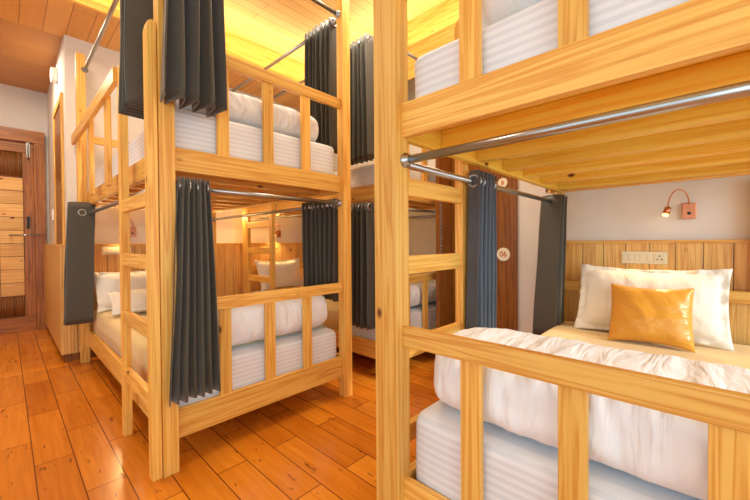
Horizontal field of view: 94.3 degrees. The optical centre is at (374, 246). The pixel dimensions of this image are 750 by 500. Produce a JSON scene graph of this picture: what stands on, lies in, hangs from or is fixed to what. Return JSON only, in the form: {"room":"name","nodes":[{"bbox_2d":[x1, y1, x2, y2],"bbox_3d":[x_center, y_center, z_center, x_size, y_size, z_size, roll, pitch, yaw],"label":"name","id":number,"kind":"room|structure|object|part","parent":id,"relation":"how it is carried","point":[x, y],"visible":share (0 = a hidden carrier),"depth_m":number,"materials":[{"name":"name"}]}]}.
{"room":"hostel dormitory room","nodes":[
{"label":"hostel dormitory room","id":0,"kind":"room"},
{"bbox_2d":[0,83,49,243],"bbox_3d":[-5.426,-0.475,3.936,0.100,3.230,2.700,0,1,43],"label":"wall","id":1,"kind":"structure","parent":0,"point":[20,108],"depth_m":4.67,"materials":[{"name":"white paint"}]},
{"bbox_2d":[0,126,47,334],"bbox_3d":[-4.869,-0.199,4.330,0.172,2.660,1.130,0,1,43],"label":"door","id":2,"kind":"structure","parent":1,"relation":"in","point":[22,152],"depth_m":4.59,"materials":[{"name":"brown wood"}]},
{"bbox_3d":[-4.887,-1.069,4.367,0.022,0.320,0.640,0,1,43],"label":"reed panel","id":3,"kind":"part","parent":2,"relation":"part of","materials":[{"name":"red wood"}]},
{"bbox_3d":[-4.874,0.795,4.390,0.022,0.270,0.640,0,1,43],"label":"reed panel","id":4,"kind":"part","parent":2,"relation":"part of","materials":[{"name":"red wood"}]},
{"bbox_3d":[-4.893,-1.299,4.345,0.030,0.140,0.890,0,1,43],"label":"rail","id":5,"kind":"part","parent":2,"relation":"part of","materials":[{"name":"brown wood"}]},
{"bbox_3d":[-4.876,1.031,4.374,0.030,0.200,0.890,0,1,43],"label":"rail","id":6,"kind":"part","parent":2,"relation":"part of","materials":[{"name":"brown wood"}]},
{"bbox_3d":[-4.902,-1.449,4.338,0.105,0.160,1.130,0,1,43],"label":"frame","id":7,"kind":"part","parent":2,"relation":"part of","materials":[{"name":"brown wood"}]},
{"bbox_3d":[-4.593,-0.144,4.573,0.102,0.024,0.300,0,1,43],"label":"handle","id":8,"kind":"part","parent":2,"relation":"part of","materials":[{"name":"silver metal"}]},
{"bbox_3d":[-4.545,-0.196,4.726,0.100,2.640,0.110,0,1,43],"label":"frame","id":9,"kind":"part","parent":2,"relation":"part of","materials":[{"name":"brown wood"}]},
{"bbox_2d":[47,37,65,243],"bbox_3d":[-3.775,-0.490,4.194,1.950,3.230,0.100,0,1,43],"label":"wall","id":10,"kind":"structure","parent":0,"point":[54,90],"depth_m":4.37,"materials":[{"name":"white paint"}]},
{"bbox_2d":[43,244,58,245],"bbox_3d":[-3.793,-0.014,4.103,2.050,0.020,0.070,0,1,43],"label":"trim","id":11,"kind":"structure","parent":10,"relation":"attached to","point":[43,244],"depth_m":3.92,"materials":[{"name":"brown wood"}]},
{"bbox_2d":[51,209,53,220],"bbox_3d":[-4.054,-0.395,4.372,0.100,0.140,0.026,0,1,43],"label":"light switch","id":12,"kind":"object","parent":10,"relation":"attached to","point":[52,210],"visible":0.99,"depth_m":4.34,"materials":[{"name":"white plastic"}]},
{"bbox_2d":[44,246,61,354],"bbox_3d":[-3.783,0.522,4.077,2.101,1.050,0.020,0,1,43],"label":"wainscoting","id":13,"kind":"structure","parent":10,"relation":"attached to","point":[51,253],"depth_m":3.85,"materials":[{"name":"brown wood"}]},
{"bbox_2d":[50,64,57,83],"bbox_3d":[-3.529,-1.902,3.829,0.090,0.200,0.065,0,1,43],"label":"wall sensor","id":14,"kind":"object","parent":10,"relation":"attached to","point":[53,71],"visible":0.94,"depth_m":3.80,"materials":[{"name":"white plastic"}]},
{"bbox_2d":[48,329,69,361],"bbox_3d":[-3.761,1.086,4.114,2.090,0.080,0.040,0,1,43],"label":"baseboard","id":15,"kind":"structure","parent":10,"relation":"attached to","point":[66,358],"depth_m":3.41,"materials":[{"name":"red wood"}]},
{"bbox_2d":[53,92,65,243],"bbox_3d":[-3.476,-0.792,3.824,0.850,1.540,0.021,0,1,43],"label":"window","id":16,"kind":"structure","parent":10,"relation":"in","point":[58,123],"depth_m":3.77,"materials":[{"name":"red wood"}]},
{"bbox_3d":[-3.764,-0.794,4.095,0.060,1.540,0.020,0,1,43],"label":"casing","id":17,"kind":"part","parent":16,"relation":"part of","materials":[{"name":"brown wood"}]},
{"bbox_3d":[-3.189,-0.791,3.553,0.060,1.540,0.020,0,1,43],"label":"casing","id":18,"kind":"part","parent":16,"relation":"part of","materials":[{"name":"brown wood"}]},
{"bbox_2d":[0,0,299,109],"bbox_3d":[-3.358,-2.143,4.154,2.800,0.130,5.900,0,1,43],"label":"ceiling","id":19,"kind":"structure","parent":0,"point":[61,18],"depth_m":3.50,"materials":[{"name":"brown wood"}]},
{"bbox_2d":[63,35,301,337],"bbox_3d":[-1.938,-0.493,4.648,0.100,3.200,3.280,0,1,43],"label":"wall","id":20,"kind":"structure","parent":0,"point":[104,59],"depth_m":3.64,"materials":[{"name":"white paint"}]},
{"bbox_2d":[64,350,96,360],"bbox_3d":[-1.961,1.068,4.534,0.035,0.080,3.120,0,1,43],"label":"baseboard","id":21,"kind":"structure","parent":20,"relation":"attached to","point":[74,356],"depth_m":3.46,"materials":[{"name":"red wood"}]},
{"bbox_2d":[102,246,130,254],"bbox_3d":[-2.712,0.044,3.655,0.018,0.084,0.250,0,1,43],"label":"switch plate","id":22,"kind":"object","parent":20,"relation":"attached to","point":[105,250],"visible":0.68,"depth_m":3.62,"materials":[{"name":"beige plastic"}]},
{"bbox_2d":[130,219,135,235],"bbox_3d":[-2.654,-0.202,3.741,0.065,0.189,0.186,0,1,3],"label":"reading lamp","id":23,"kind":"object","parent":20,"relation":"attached to","point":[132,229],"visible":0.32,"depth_m":3.79,"materials":[{"name":"orange metal"}]},
{"bbox_2d":[59,243,301,245],"bbox_3d":[-1.966,-0.031,4.501,0.065,0.020,3.145,0,1,43],"label":"trim","id":24,"kind":"structure","parent":20,"relation":"attached to","point":[216,243],"depth_m":4.42,"materials":[{"name":"brown wood"}]},
{"bbox_2d":[60,244,302,354],"bbox_3d":[-1.950,0.504,4.495,0.020,1.050,3.141,0,1,43],"label":"wainscoting","id":25,"kind":"structure","parent":20,"relation":"attached to","point":[229,257],"depth_m":4.46,"materials":[{"name":"brown wood"}]},
{"bbox_2d":[275,224,280,236],"bbox_3d":[-1.419,-0.226,5.051,0.065,0.189,0.186,0,1,3],"label":"reading lamp","id":26,"kind":"object","parent":20,"relation":"attached to","point":[278,232],"visible":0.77,"depth_m":5.08,"materials":[{"name":"orange metal"}]},
{"bbox_2d":[67,0,303,84],"bbox_3d":[-2.327,-2.233,3.181,0.035,0.320,5.900,0,1,43],"label":"trim","id":27,"kind":"structure","parent":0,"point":[238,47],"depth_m":4.08,"materials":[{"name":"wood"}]},
{"bbox_2d":[0,329,439,499],"bbox_3d":[-0.969,1.183,1.966,9.300,0.100,5.900,0,1,43],"label":"floor","id":28,"kind":"structure","parent":0,"point":[62,437],"depth_m":2.02,"materials":[{"name":"wood"}]},
{"bbox_2d":[71,0,351,481],"bbox_3d":[-1.565,-0.366,2.997,2.560,2.980,1.323,0,1,43],"label":"bunk bed","id":29,"kind":"object","parent":28,"relation":"on","point":[149,184],"visible":0.76,"depth_m":2.08,"materials":[{"name":"brown wood"}]},
{"bbox_2d":[63,202,95,325],"bbox_3d":[-2.730,0.154,3.217,0.134,1.120,0.234,0,1,43],"label":"curtain","id":30,"kind":"object","parent":29,"relation":"hanging from","point":[80,225],"visible":0.98,"depth_m":3.18,"materials":[{"name":"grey fabric"}]},
{"bbox_3d":[-2.836,-0.361,3.375,0.070,2.980,0.070,0,1,43],"label":"post","id":31,"kind":"part","parent":29,"relation":"part of","materials":[{"name":"brown wood"}]},
{"bbox_3d":[-2.246,-1.028,2.737,1.920,0.090,0.029,0,1,43],"label":"long guard rail","id":32,"kind":"part","parent":29,"relation":"part of","materials":[{"name":"brown wood"}]},
{"bbox_3d":[-2.409,0.580,3.854,0.018,0.480,1.114,0,1,43],"label":"headboard","id":33,"kind":"part","parent":29,"relation":"part of","materials":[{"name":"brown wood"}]},
{"bbox_3d":[-1.941,-1.698,2.547,2.360,0.028,0.029,0,1,43],"label":"curtain rod","id":34,"kind":"part","parent":29,"relation":"part of","materials":[{"name":"silver metal"}]},
{"bbox_3d":[-2.397,-1.050,3.813,0.028,0.070,1.148,0,1,43],"label":"guard rail","id":35,"kind":"part","parent":29,"relation":"part of","materials":[{"name":"brown wood"}]},
{"bbox_3d":[-1.921,-0.448,2.574,2.380,0.120,0.032,0,1,43],"label":"rail","id":36,"kind":"part","parent":29,"relation":"part of","materials":[{"name":"brown wood"}]},
{"bbox_3d":[-1.931,-0.308,2.564,2.360,0.028,0.029,0,1,43],"label":"curtain rod","id":37,"kind":"part","parent":29,"relation":"part of","materials":[{"name":"silver metal"}]},
{"bbox_3d":[-1.912,0.907,2.591,2.380,0.150,0.032,0,1,43],"label":"rail","id":38,"kind":"part","parent":29,"relation":"part of","materials":[{"name":"brown wood"}]},
{"bbox_2d":[118,0,152,119],"bbox_3d":[-1.269,-1.235,1.889,0.244,1.031,0.200,0,1,43],"label":"curtain","id":39,"kind":"object","parent":29,"relation":"hanging from","point":[134,14],"visible":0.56,"depth_m":1.79,"materials":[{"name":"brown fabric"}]},
{"bbox_3d":[-1.044,-0.354,1.734,0.070,2.980,0.070,0,1,43],"label":"post","id":40,"kind":"part","parent":29,"relation":"part of","materials":[{"name":"brown wood"}]},
{"bbox_2d":[160,0,226,116],"bbox_3d":[-0.928,-1.220,1.738,0.232,1.061,0.291,0,1,43],"label":"curtain","id":41,"kind":"object","parent":29,"relation":"hanging from","point":[193,65],"visible":0.97,"depth_m":1.72,"materials":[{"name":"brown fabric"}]},
{"bbox_2d":[169,176,220,406],"bbox_3d":[-0.942,0.206,1.777,0.136,1.124,0.246,0,1,43],"label":"curtain","id":42,"kind":"object","parent":29,"relation":"hanging from","point":[195,359],"visible":0.98,"depth_m":1.78,"materials":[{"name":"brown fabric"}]},
{"bbox_2d":[95,108,333,187],"bbox_3d":[-1.522,-0.624,2.995,2.359,0.252,1.114,0,1,43],"label":"mattress","id":43,"kind":"object","parent":29,"relation":"on","point":[195,131],"visible":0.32,"depth_m":2.11,"materials":[{"name":"white fabric"}]},
{"bbox_2d":[174,91,318,142],"bbox_3d":[-0.881,-0.858,2.374,0.556,0.208,1.004,0,1,43],"label":"duvet","id":44,"kind":"object","parent":43,"relation":"on","point":[246,110],"visible":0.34,"depth_m":2.19,"materials":[{"name":"white fabric"}]},
{"bbox_3d":[-1.998,-0.378,4.265,0.070,2.980,0.070,0,1,43],"label":"post","id":45,"kind":"part","parent":29,"relation":"part of","materials":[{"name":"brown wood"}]},
{"bbox_2d":[179,326,335,406],"bbox_3d":[-1.512,0.761,3.013,2.360,0.282,1.114,0,1,43],"label":"mattress","id":46,"kind":"object","parent":29,"relation":"on","point":[248,360],"visible":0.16,"depth_m":2.25,"materials":[{"name":"white fabric"}]},
{"bbox_2d":[93,309,327,383],"bbox_3d":[-1.557,0.722,3.054,2.225,0.234,1.140,0,1,43],"label":"bedspread","id":47,"kind":"object","parent":46,"relation":"on","point":[107,326],"visible":0.2,"depth_m":2.68,"materials":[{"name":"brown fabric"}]},
{"bbox_2d":[94,270,145,312],"bbox_3d":[-2.442,0.424,3.513,0.206,0.371,0.630,0,1,36],"label":"pillow","id":48,"kind":"object","parent":47,"relation":"on","point":[105,282],"visible":0.34,"depth_m":3.34,"materials":[{"name":"beige fabric"}]},
{"bbox_2d":[107,289,146,314],"bbox_3d":[-2.116,0.502,3.290,0.640,0.198,0.349,-1,1,-44],"label":"pillow","id":49,"kind":"object","parent":47,"relation":"on","point":[138,296],"visible":0.39,"depth_m":3.13,"materials":[{"name":"beige fabric"}]},
{"bbox_2d":[217,289,327,345],"bbox_3d":[-0.856,0.470,2.389,0.572,0.287,1.090,0,1,43],"label":"duvet","id":50,"kind":"object","parent":47,"relation":"on","point":[247,322],"visible":0.33,"depth_m":2.24,"materials":[{"name":"white fabric"}]},
{"bbox_3d":[-0.646,-0.452,2.174,0.028,0.120,1.148,0,1,43],"label":"foot rail","id":51,"kind":"part","parent":29,"relation":"part of","materials":[{"name":"brown wood"}]},
{"bbox_3d":[-0.637,0.903,2.191,0.028,0.150,1.148,0,1,43],"label":"foot rail","id":52,"kind":"part","parent":29,"relation":"part of","materials":[{"name":"brown wood"}]},
{"bbox_3d":[-0.647,-0.312,2.177,0.029,0.028,1.118,0,1,43],"label":"curtain rod","id":53,"kind":"part","parent":29,"relation":"part of","materials":[{"name":"silver metal"}]},
{"bbox_3d":[-1.122,-0.464,3.423,2.380,0.120,0.032,0,1,43],"label":"rail","id":54,"kind":"part","parent":29,"relation":"part of","materials":[{"name":"brown wood"}]},
{"bbox_3d":[-1.110,-0.324,3.436,2.360,0.028,0.029,0,1,43],"label":"curtain rod","id":55,"kind":"part","parent":29,"relation":"part of","materials":[{"name":"silver metal"}]},
{"bbox_3d":[-0.638,0.313,2.181,0.028,0.070,1.148,0,1,43],"label":"guard rail","id":56,"kind":"part","parent":29,"relation":"part of","materials":[{"name":"brown wood"}]},
{"bbox_3d":[-0.648,-1.042,2.164,0.028,0.070,1.148,0,1,43],"label":"guard rail","id":57,"kind":"part","parent":29,"relation":"part of","materials":[{"name":"brown wood"}]},
{"bbox_3d":[-1.119,-1.714,3.419,2.360,0.028,0.029,0,1,43],"label":"curtain rod","id":58,"kind":"part","parent":29,"relation":"part of","materials":[{"name":"silver metal"}]},
{"bbox_2d":[301,198,338,301],"bbox_3d":[-0.447,0.027,2.817,0.467,0.789,0.092,0,1,43],"label":"curtain","id":59,"kind":"object","parent":29,"relation":"hanging from","point":[320,224],"visible":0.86,"depth_m":2.78,"materials":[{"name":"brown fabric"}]},
{"bbox_2d":[304,17,336,153],"bbox_3d":[-0.432,-1.237,2.783,0.382,1.020,0.136,0,1,43],"label":"curtain","id":60,"kind":"object","parent":29,"relation":"hanging from","point":[320,55],"visible":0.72,"depth_m":2.71,"materials":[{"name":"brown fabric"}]},
{"bbox_3d":[-0.657,-1.702,2.160,0.029,0.028,1.118,0,1,43],"label":"curtain rod","id":61,"kind":"part","parent":29,"relation":"part of","materials":[{"name":"silver metal"}]},
{"bbox_2d":[334,10,339,17],"bbox_3d":[-0.282,-1.710,2.558,0.054,0.054,0.025,0,1,43],"label":"socket","id":62,"kind":"object","parent":29,"relation":"attached to","point":[336,12],"depth_m":2.55,"materials":[{"name":"silver metal"}]},
{"bbox_3d":[-0.229,-0.370,2.599,0.070,2.980,0.070,0,1,43],"label":"post","id":63,"kind":"part","parent":29,"relation":"part of","materials":[{"name":"brown wood"}]},
{"bbox_2d":[242,52,435,358],"bbox_3d":[-0.404,-0.388,4.120,2.500,2.980,1.303,0,1,43],"label":"bunk bed","id":64,"kind":"object","parent":28,"relation":"on","point":[363,194],"visible":0.15,"depth_m":3.93,"materials":[{"name":"brown wood"}]},
{"bbox_3d":[-1.680,-0.384,4.537,0.070,2.980,0.070,0,1,43],"label":"post","id":65,"kind":"part","parent":64,"relation":"part of","materials":[{"name":"brown wood"}]},
{"bbox_3d":[-1.276,0.558,4.990,0.018,0.480,1.114,0,1,43],"label":"headboard","id":66,"kind":"part","parent":64,"relation":"part of","materials":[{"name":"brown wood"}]},
{"bbox_3d":[-1.255,0.283,4.966,0.028,0.070,1.148,0,1,43],"label":"guard rail","id":67,"kind":"part","parent":64,"relation":"part of","materials":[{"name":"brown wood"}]},
{"bbox_3d":[-0.808,-1.720,3.684,2.360,0.028,0.029,0,1,43],"label":"curtain rod","id":68,"kind":"part","parent":64,"relation":"part of","materials":[{"name":"silver metal"}]},
{"bbox_3d":[-0.788,-0.470,3.711,2.380,0.120,0.032,0,1,43],"label":"rail","id":69,"kind":"part","parent":64,"relation":"part of","materials":[{"name":"brown wood"}]},
{"bbox_3d":[-0.798,-0.330,3.701,2.360,0.028,0.029,0,1,43],"label":"curtain rod","id":70,"kind":"part","parent":64,"relation":"part of","materials":[{"name":"silver metal"}]},
{"bbox_3d":[-0.779,0.885,3.727,2.380,0.150,0.032,0,1,43],"label":"rail","id":71,"kind":"part","parent":64,"relation":"part of","materials":[{"name":"brown wood"}]},
{"bbox_2d":[350,33,373,164],"bbox_3d":[-0.160,-1.242,3.019,0.410,1.040,0.123,0,1,43],"label":"curtain","id":72,"kind":"object","parent":64,"relation":"hanging from","point":[362,49],"visible":0.67,"depth_m":2.92,"materials":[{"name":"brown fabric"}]},
{"bbox_2d":[351,202,374,329],"bbox_3d":[-0.152,0.162,3.033,0.363,1.068,0.125,0,1,43],"label":"curtain","id":73,"kind":"object","parent":64,"relation":"hanging from","point":[362,214],"visible":0.66,"depth_m":2.94,"materials":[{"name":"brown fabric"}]},
{"bbox_2d":[334,164,435,187],"bbox_3d":[-0.389,-0.631,4.132,2.359,0.222,1.114,0,1,43],"label":"mattress","id":74,"kind":"object","parent":64,"relation":"on","point":[364,175],"visible":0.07,"depth_m":3.15,"materials":[{"name":"white fabric"}]},
{"bbox_2d":[352,301,435,339],"bbox_3d":[-0.379,0.739,4.149,2.360,0.282,1.114,0,1,43],"label":"mattress","id":75,"kind":"object","parent":64,"relation":"on","point":[415,311],"visible":0.06,"depth_m":3.27,"materials":[{"name":"white fabric"}]},
{"bbox_2d":[254,286,338,330],"bbox_3d":[-0.569,0.700,4.328,1.825,0.234,1.140,0,1,43],"label":"bedspread","id":76,"kind":"object","parent":75,"relation":"on","point":[332,321],"visible":0.05,"depth_m":3.43,"materials":[{"name":"brown fabric"}]},
{"bbox_2d":[254,258,303,290],"bbox_3d":[-1.262,0.367,4.686,0.213,0.386,0.683,0,1,42],"label":"pillow","id":77,"kind":"object","parent":76,"relation":"on","point":[288,272],"visible":0.84,"depth_m":4.64,"materials":[{"name":"beige fabric"}]},
{"bbox_2d":[410,279,435,306],"bbox_3d":[0.276,0.465,3.526,0.535,0.254,1.082,0,1,43],"label":"duvet","id":78,"kind":"object","parent":75,"relation":"on","point":[415,288],"visible":0.15,"depth_m":3.36,"materials":[{"name":"white fabric"}]},
{"bbox_3d":[0.011,-0.486,4.559,2.380,0.120,0.032,0,1,43],"label":"rail","id":79,"kind":"part","parent":64,"relation":"part of","materials":[{"name":"brown wood"}]},
{"bbox_3d":[0.023,-0.346,4.572,2.360,0.028,0.029,0,1,43],"label":"curtain rod","id":80,"kind":"part","parent":64,"relation":"part of","materials":[{"name":"silver metal"}]},
{"bbox_3d":[0.476,-1.724,3.297,0.029,0.028,1.118,0,1,43],"label":"curtain rod","id":81,"kind":"part","parent":64,"relation":"part of","materials":[{"name":"silver metal"}]},
{"bbox_3d":[0.486,-0.474,3.311,0.028,0.120,1.148,0,1,43],"label":"foot rail","id":82,"kind":"part","parent":64,"relation":"part of","materials":[{"name":"brown wood"}]},
{"bbox_3d":[0.494,0.291,3.317,0.028,0.070,1.148,0,1,43],"label":"guard rail","id":83,"kind":"part","parent":64,"relation":"part of","materials":[{"name":"brown wood"}]},
{"bbox_3d":[0.486,-0.334,3.314,0.029,0.028,1.118,0,1,43],"label":"curtain rod","id":84,"kind":"part","parent":64,"relation":"part of","materials":[{"name":"silver metal"}]},
{"bbox_2d":[435,157,450,328],"bbox_3d":[0.660,-0.020,3.308,0.064,2.250,0.200,0,1,43],"label":"post","id":85,"kind":"object","parent":28,"relation":"on","point":[443,223],"visible":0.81,"depth_m":3.28,"materials":[{"name":"red wood"}]},
{"bbox_3d":[0.614,-0.159,3.232,0.022,0.537,0.019,0,1,-7],"label":"chain","id":86,"kind":"part","parent":85,"relation":"part of","materials":[{"name":"silver metal"}]},
{"bbox_2d":[373,0,749,499],"bbox_3d":[1.173,-0.368,1.605,1.323,2.980,2.090,0,1,43],"label":"bunk bed","id":87,"kind":"object","parent":28,"relation":"on","point":[663,96],"visible":0.67,"depth_m":1.08,"materials":[{"name":"brown wood"}]},
{"bbox_3d":[0.071,-0.356,1.255,0.070,2.980,0.070,0,1,43],"label":"post","id":88,"kind":"part","parent":87,"relation":"part of","materials":[{"name":"brown wood"}]},
{"bbox_2d":[400,153,412,167],"bbox_3d":[0.116,-0.306,1.234,0.025,0.054,0.054,0,1,43],"label":"socket","id":89,"kind":"object","parent":87,"relation":"attached to","point":[405,158],"depth_m":1.22,"materials":[{"name":"silver metal"}]},
{"bbox_3d":[0.760,0.896,1.976,0.032,0.150,1.910,0,1,43],"label":"rail","id":90,"kind":"part","parent":87,"relation":"part of","materials":[{"name":"brown wood"}]},
{"bbox_3d":[0.521,0.911,0.873,1.148,0.150,0.028,0,1,43],"label":"foot rail","id":91,"kind":"part","parent":87,"relation":"part of","materials":[{"name":"brown wood"}]},
{"bbox_3d":[0.740,-0.319,1.972,0.029,0.028,1.890,0,1,43],"label":"curtain rod","id":92,"kind":"part","parent":87,"relation":"part of","materials":[{"name":"silver metal"}]},
{"bbox_2d":[466,170,496,328],"bbox_3d":[0.531,0.151,1.727,0.097,1.033,0.226,0,1,43],"label":"curtain","id":93,"kind":"object","parent":87,"relation":"hanging from","point":[481,293],"visible":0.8,"depth_m":1.68,"materials":[{"name":"grey fabric"}]},
{"bbox_3d":[0.751,-0.459,1.960,0.032,0.120,1.910,0,1,43],"label":"rail","id":94,"kind":"part","parent":87,"relation":"part of","materials":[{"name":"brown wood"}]},
{"bbox_2d":[532,194,566,334],"bbox_3d":[1.296,0.139,2.573,0.204,1.030,0.188,0,1,43],"label":"curtain","id":95,"kind":"object","parent":87,"relation":"hanging from","point":[548,310],"visible":0.94,"depth_m":2.53,"materials":[{"name":"grey fabric"}]},
{"bbox_2d":[415,0,690,98],"bbox_3d":[1.173,-0.600,1.557,1.115,0.203,1.889,0,1,43],"label":"mattress","id":96,"kind":"object","parent":87,"relation":"on","point":[530,32],"visible":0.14,"depth_m":0.98,"materials":[{"name":"white fabric"}]},
{"bbox_2d":[482,0,544,27],"bbox_3d":[0.800,-0.871,1.094,0.968,0.342,0.665,0,1,43],"label":"duvet","id":97,"kind":"object","parent":96,"relation":"on","point":[493,11],"visible":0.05,"depth_m":1.09,"materials":[{"name":"white fabric"}]},
{"bbox_3d":[1.415,-0.383,2.681,0.070,2.980,0.070,0,1,43],"label":"post","id":98,"kind":"part","parent":87,"relation":"part of","materials":[{"name":"brown wood"}]},
{"bbox_2d":[416,400,701,499],"bbox_3d":[1.183,0.742,1.573,1.115,0.317,1.889,0,1,43],"label":"mattress","id":99,"kind":"object","parent":87,"relation":"on","point":[516,467],"visible":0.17,"depth_m":1.05,"materials":[{"name":"white fabric"}]},
{"bbox_2d":[434,327,749,499],"bbox_3d":[0.702,0.457,1.062,1.083,0.259,0.505,0,1,43],"label":"duvet","id":100,"kind":"object","parent":99,"relation":"on","point":[667,450],"visible":0.7,"depth_m":0.93,"materials":[{"name":"white fabric"}]},
{"bbox_2d":[541,321,749,368],"bbox_3d":[1.326,0.630,1.725,1.137,0.128,1.453,0,1,43],"label":"bedspread","id":101,"kind":"object","parent":99,"relation":"on","point":[740,357],"visible":0.25,"depth_m":1.94,"materials":[{"name":"brown fabric"}]},
{"bbox_2d":[608,283,695,352],"bbox_3d":[1.596,0.399,2.024,0.390,0.330,0.204,0,1,40],"label":"cushion","id":102,"kind":"object","parent":101,"relation":"on","point":[659,316],"visible":1,"depth_m":1.96,"materials":[{"name":"gold fabric"}]},
{"bbox_2d":[574,264,733,351],"bbox_3d":[1.708,0.348,2.193,0.234,0.440,0.779,-1,1,-44],"label":"pillow","id":103,"kind":"object","parent":101,"relation":"on","point":[711,325],"visible":0.66,"depth_m":2.10,"materials":[{"name":"beige fabric"}]},
{"bbox_3d":[0.512,-0.444,0.856,1.148,0.120,0.028,0,1,43],"label":"foot rail","id":104,"kind":"part","parent":87,"relation":"part of","materials":[{"name":"brown wood"}]},
{"bbox_3d":[0.514,0.321,0.863,1.148,0.070,0.028,0,1,43],"label":"guard rail","id":105,"kind":"part","parent":87,"relation":"part of","materials":[{"name":"brown wood"}]},
{"bbox_3d":[0.514,-0.304,0.859,1.118,0.028,0.029,0,1,43],"label":"curtain rod","id":106,"kind":"part","parent":87,"relation":"part of","materials":[{"name":"silver metal"}]},
{"bbox_3d":[1.838,-0.470,2.263,1.148,0.120,0.028,0,1,43],"label":"head rail","id":107,"kind":"part","parent":87,"relation":"part of","materials":[{"name":"brown wood"}]},
{"bbox_3d":[1.864,0.569,2.296,1.114,0.480,0.018,0,1,43],"label":"headboard","id":108,"kind":"part","parent":87,"relation":"part of","materials":[{"name":"brown wood"}]},
{"bbox_3d":[1.841,0.294,2.270,1.148,0.070,0.028,0,1,43],"label":"guard rail","id":109,"kind":"part","parent":87,"relation":"part of","materials":[{"name":"brown wood"}]},
{"bbox_2d":[224,0,445,63],"bbox_3d":[0.024,-2.432,0.962,6.500,0.100,5.900,0,1,43],"label":"ceiling","id":110,"kind":"structure","parent":0,"point":[278,26],"depth_m":3.68,"materials":[{"name":"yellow wood"}]},
{"bbox_2d":[334,78,435,274],"bbox_3d":[0.065,-0.669,4.805,2.600,3.520,0.100,0,1,43],"label":"wall","id":111,"kind":"structure","parent":0,"point":[422,231],"depth_m":4.30,"materials":[{"name":"white paint"}]},
{"bbox_2d":[517,175,749,332],"bbox_3d":[2.337,-0.651,2.004,4.550,3.520,0.100,0,1,43],"label":"wall","id":112,"kind":"structure","parent":0,"point":[723,203],"depth_m":2.42,"materials":[{"name":"white paint"}]},
{"bbox_2d":[407,0,458,79],"bbox_3d":[1.553,-2.103,2.633,6.365,0.620,0.020,0,1,43],"label":"trim","id":113,"kind":"structure","parent":112,"relation":"attached to","point":[434,28],"depth_m":3.54,"materials":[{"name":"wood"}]},
{"bbox_2d":[450,158,517,330],"bbox_3d":[0.969,0.004,3.216,0.680,2.200,0.030,0,1,43],"label":"door","id":114,"kind":"structure","parent":112,"relation":"in","point":[506,203],"depth_m":3.04,"materials":[{"name":"red wood"}]},
{"bbox_2d":[498,178,507,186],"bbox_3d":[1.115,-0.555,3.040,0.084,0.084,0.011,0,1,43],"label":"number sign","id":115,"kind":"object","parent":114,"relation":"attached to","point":[503,182],"visible":0.99,"depth_m":3.03,"materials":[{"name":"beige paint"}]},
{"bbox_2d":[497,248,509,260],"bbox_3d":[1.123,0.070,3.044,0.116,0.116,0.011,0,1,43],"label":"number sign","id":116,"kind":"object","parent":114,"relation":"attached to","point":[503,254],"visible":1,"depth_m":3.04,"materials":[{"name":"beige paint"}]},
{"bbox_2d":[621,251,666,264],"bbox_3d":[1.836,0.078,2.380,0.244,0.084,0.018,0,1,43],"label":"switch plate","id":117,"kind":"object","parent":112,"relation":"attached to","point":[634,257],"visible":1,"depth_m":2.37,"materials":[{"name":"beige plastic"}]},
{"bbox_2d":[623,254,627,260],"bbox_3d":[1.760,0.078,2.445,0.028,0.044,0.006,0,1,43],"label":"switch","id":118,"kind":"object","parent":117,"relation":"attached to","point":[625,256],"depth_m":2.44,"materials":[{"name":"beige plastic"}]},
{"bbox_2d":[629,254,633,260],"bbox_3d":[1.784,0.078,2.422,0.028,0.044,0.006,0,1,43],"label":"switch","id":119,"kind":"object","parent":117,"relation":"attached to","point":[631,256],"depth_m":2.42,"materials":[{"name":"beige plastic"}]},
{"bbox_2d":[635,254,639,260],"bbox_3d":[1.808,0.078,2.399,0.028,0.044,0.006,0,1,43],"label":"switch","id":120,"kind":"object","parent":117,"relation":"attached to","point":[637,256],"depth_m":2.40,"materials":[{"name":"beige plastic"}]},
{"bbox_2d":[641,254,645,260],"bbox_3d":[1.832,0.078,2.377,0.028,0.044,0.006,0,1,43],"label":"switch","id":121,"kind":"object","parent":117,"relation":"attached to","point":[643,256],"depth_m":2.37,"materials":[{"name":"beige plastic"}]},
{"bbox_2d":[647,255,651,260],"bbox_3d":[1.856,0.078,2.354,0.028,0.044,0.006,0,1,43],"label":"switch","id":122,"kind":"object","parent":117,"relation":"attached to","point":[649,257],"depth_m":2.35,"materials":[{"name":"beige plastic"}]},
{"bbox_2d":[654,254,664,262],"bbox_3d":[1.895,0.079,2.318,0.060,0.060,0.005,0,1,43],"label":"socket","id":123,"kind":"object","parent":117,"relation":"attached to","point":[658,258],"depth_m":2.32,"materials":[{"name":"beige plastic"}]},
{"bbox_2d":[565,243,749,291],"bbox_3d":[2.166,0.544,2.105,2.126,1.130,0.020,0,1,43],"label":"wall paneling","id":124,"kind":"structure","parent":112,"relation":"attached to","point":[689,256],"depth_m":2.28,"materials":[{"name":"brown wood"}]},
{"bbox_2d":[566,239,749,242],"bbox_3d":[2.157,-0.031,2.092,2.130,0.020,0.035,0,1,43],"label":"trim","id":125,"kind":"structure","parent":112,"relation":"attached to","point":[740,240],"depth_m":2.30,"materials":[{"name":"brown wood"}]},
{"bbox_2d":[662,189,696,218],"bbox_3d":[1.954,-0.270,2.232,0.186,0.189,0.065,0,1,3],"label":"reading lamp","id":126,"kind":"object","parent":112,"relation":"attached to","point":[689,210],"visible":1,"depth_m":2.22,"materials":[{"name":"orange metal"}]},
{"bbox_3d":[1.886,-0.230,2.251,0.049,0.056,0.038,-1,1,-9],"label":"lamp shade","id":127,"kind":"part","parent":126,"relation":"part of","materials":[{"name":"orange metal"}]}
]}

